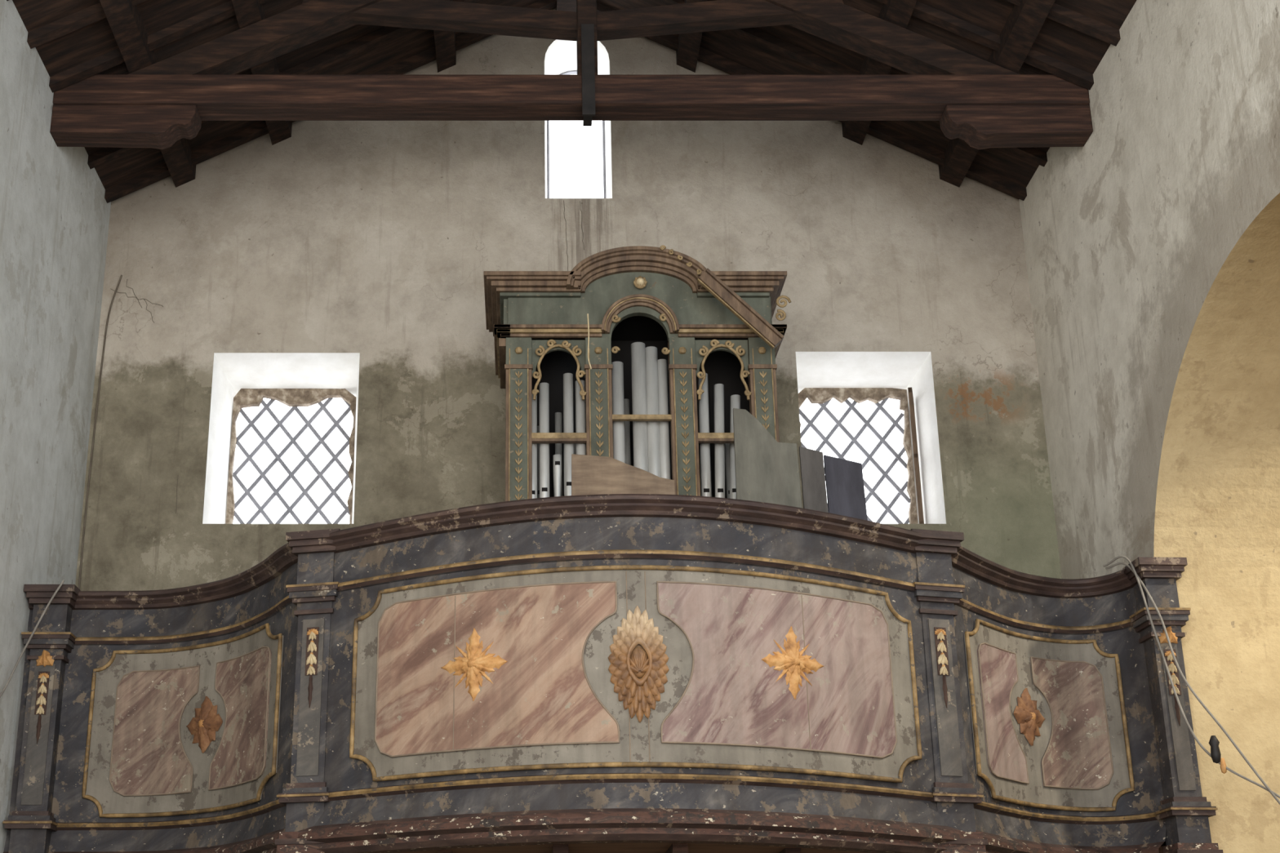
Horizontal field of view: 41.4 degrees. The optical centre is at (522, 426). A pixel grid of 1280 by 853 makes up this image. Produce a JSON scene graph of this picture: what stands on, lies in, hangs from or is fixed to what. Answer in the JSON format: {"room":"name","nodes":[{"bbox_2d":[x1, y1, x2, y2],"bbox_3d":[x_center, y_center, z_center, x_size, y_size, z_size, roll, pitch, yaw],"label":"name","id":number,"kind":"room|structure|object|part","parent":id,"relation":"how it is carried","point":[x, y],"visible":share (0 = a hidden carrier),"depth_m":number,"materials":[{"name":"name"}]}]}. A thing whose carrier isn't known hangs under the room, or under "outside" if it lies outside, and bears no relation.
{"room":"church","nodes":[
{"label":"church","id":0,"kind":"room"},
{"bbox_2d":[0,0,111,852],"bbox_3d":[-3.570,-0.664,5.030,0.600,7.889,15.000,0,-20,0],"label":"wall","id":1,"kind":"structure","parent":0,"point":[55,211],"depth_m":11.37,"materials":[{"name":"paint"}]},
{"bbox_2d":[6,0,1120,203],"bbox_3d":[0.340,-5.185,6.687,7.220,1.921,15.020,0,-20,0],"label":"roof","id":2,"kind":"structure","parent":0,"point":[1011,48],"depth_m":12.73,"materials":[{"name":"brown wood"}]},
{"bbox_2d":[75,7,1062,591],"bbox_3d":[0.440,1.143,12.673,8.620,9.720,0.600,0,-20,0],"label":"wall","id":3,"kind":"structure","parent":0,"point":[353,256],"depth_m":13.17,"materials":[{"name":"paint"}]},
{"bbox_2d":[78,275,122,589],"bbox_3d":[-3.185,0.893,12.426,0.124,4.422,0.019,0,-20,0],"label":"cable","id":4,"kind":"object","parent":3,"relation":"attached to","point":[121,276],"visible":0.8,"depth_m":12.72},
{"bbox_2d":[225,388,355,524],"bbox_3d":[-1.800,0.313,13.204,0.970,1.286,0.090,0,-20,0],"label":"rubble edge","id":5,"kind":"object","parent":3,"relation":"attached to","point":[245,397],"visible":0.9,"depth_m":13.37,"materials":[{"name":"stone"}]},
{"bbox_2d":[232,397,351,524],"bbox_3d":[-1.800,0.340,13.264,0.953,1.243,0.030,0,-20,0],"label":"lattice","id":6,"kind":"object","parent":3,"relation":"attached to","point":[266,406],"visible":0.71,"depth_m":13.27,"materials":[{"name":"metal"}]},
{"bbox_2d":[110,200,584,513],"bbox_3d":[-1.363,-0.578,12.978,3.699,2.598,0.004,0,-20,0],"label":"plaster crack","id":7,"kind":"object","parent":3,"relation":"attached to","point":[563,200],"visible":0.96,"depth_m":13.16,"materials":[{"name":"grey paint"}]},
{"bbox_2d":[546,70,606,198],"bbox_3d":[0.450,-2.359,14.182,0.500,1.465,0.040,0,-20,0],"label":"frame","id":8,"kind":"object","parent":3,"relation":"attached to","point":[571,72],"visible":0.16,"depth_m":14.13,"materials":[{"name":"metal"}]},
{"bbox_2d":[2,493,1222,852],"bbox_3d":[0.420,1.879,10.354,7.380,2.072,3.255,0,-20,0],"label":"balcony","id":9,"kind":"object","parent":3,"relation":"attached to","point":[605,673],"visible":0.99,"depth_m":9.48,"materials":[{"name":"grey wood"}]},
{"bbox_2d":[0,580,64,697],"bbox_3d":[-3.214,1.402,10.324,0.191,1.239,1.158,-4,-20,12],"label":"hanging cable","id":10,"kind":"object","parent":9,"relation":"hanging from","point":[63,581],"visible":1,"depth_m":10.84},
{"bbox_2d":[571,453,675,495],"bbox_3d":[0.610,1.250,10.114,0.680,2.370,0.262,0,-20,0],"label":"wooden panel","id":11,"kind":"object","parent":9,"relation":"on","point":[590,474],"visible":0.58,"depth_m":10.54,"materials":[{"name":"brown wood"}]},
{"bbox_2d":[483,244,791,501],"bbox_3d":[0.782,0.791,11.274,2.094,4.025,1.070,0,-20,0],"label":"pipe organ","id":12,"kind":"object","parent":9,"relation":"on","point":[640,357],"visible":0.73,"depth_m":11.47,"materials":[{"name":"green wood"}]},
{"bbox_2d":[733,408,802,507],"bbox_3d":[1.525,1.113,10.235,0.450,2.710,0.296,0,-20,0],"label":"wooden panel","id":13,"kind":"object","parent":9,"relation":"on","point":[767,469],"visible":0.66,"depth_m":10.64,"materials":[{"name":"grey wood"}]},
{"bbox_3d":[1.525,1.113,10.235,0.450,2.710,0.296,0,-20,0],"label":"door panel","id":14,"kind":"part","parent":13,"relation":"part of","materials":[{"name":"grey wood"}]},
{"bbox_2d":[799,446,827,512],"bbox_3d":[1.833,1.235,10.176,0.155,2.440,0.269,0,-20,0],"label":"wooden plank","id":15,"kind":"object","parent":9,"relation":"on","point":[811,461],"depth_m":10.60,"materials":[{"name":"grey wood"}]},
{"bbox_2d":[823,454,867,520],"bbox_3d":[2.042,1.270,10.214,0.255,2.400,0.264,0,-20,0],"label":"wooden plank","id":16,"kind":"object","parent":9,"relation":"on","point":[844,481],"visible":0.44,"depth_m":10.62,"materials":[{"name":"wood"}]},
{"bbox_2d":[1102,555,1279,804],"bbox_3d":[4.176,2.083,9.626,0.230,3.073,1.597,17,-26,-39],"label":"hanging cable","id":17,"kind":"object","parent":9,"relation":"attached to","point":[1273,794],"visible":1,"depth_m":10.01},
{"bbox_2d":[1208,735,1226,773],"bbox_3d":[4.009,1.895,9.739,0.078,0.220,0.060,0,-20,0],"label":"connector","id":18,"kind":"object","parent":17,"relation":"attached to","point":[1215,755],"visible":1,"depth_m":9.72,"materials":[{"name":"plastic"}]},
{"bbox_2d":[799,397,910,524],"bbox_3d":[2.598,0.340,13.264,0.878,1.243,0.030,0,-20,0],"label":"lattice","id":19,"kind":"object","parent":3,"relation":"attached to","point":[851,406],"visible":0.47,"depth_m":13.33,"materials":[{"name":"metal"}]},
{"bbox_2d":[798,387,917,524],"bbox_3d":[2.598,0.313,13.204,0.895,1.286,0.090,0,-20,0],"label":"rubble edge","id":20,"kind":"object","parent":3,"relation":"attached to","point":[815,395],"visible":0.68,"depth_m":13.38,"materials":[{"name":"stone"}]},
{"bbox_2d":[907,386,924,524],"bbox_3d":[3.014,0.267,12.912,0.030,1.110,0.280,-5,-21,14],"label":"casement","id":21,"kind":"object","parent":3,"relation":"attached to","point":[909,389],"visible":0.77,"depth_m":12.81,"materials":[{"name":"brown wood"}]},
{"bbox_2d":[49,0,1093,149],"bbox_3d":[0.340,-2.921,12.099,7.220,1.993,0.280,0,-20,0],"label":"roof truss","id":22,"kind":"object","parent":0,"point":[983,104],"depth_m":11.80,"materials":[{"name":"brown wood"}]},
{"bbox_2d":[1018,0,1279,852],"bbox_3d":[4.350,-0.673,5.034,0.800,7.909,15.000,0,-20,0],"label":"wall","id":23,"kind":"structure","parent":0,"point":[1152,244],"depth_m":10.50,"materials":[{"name":"paint"}]}
]}

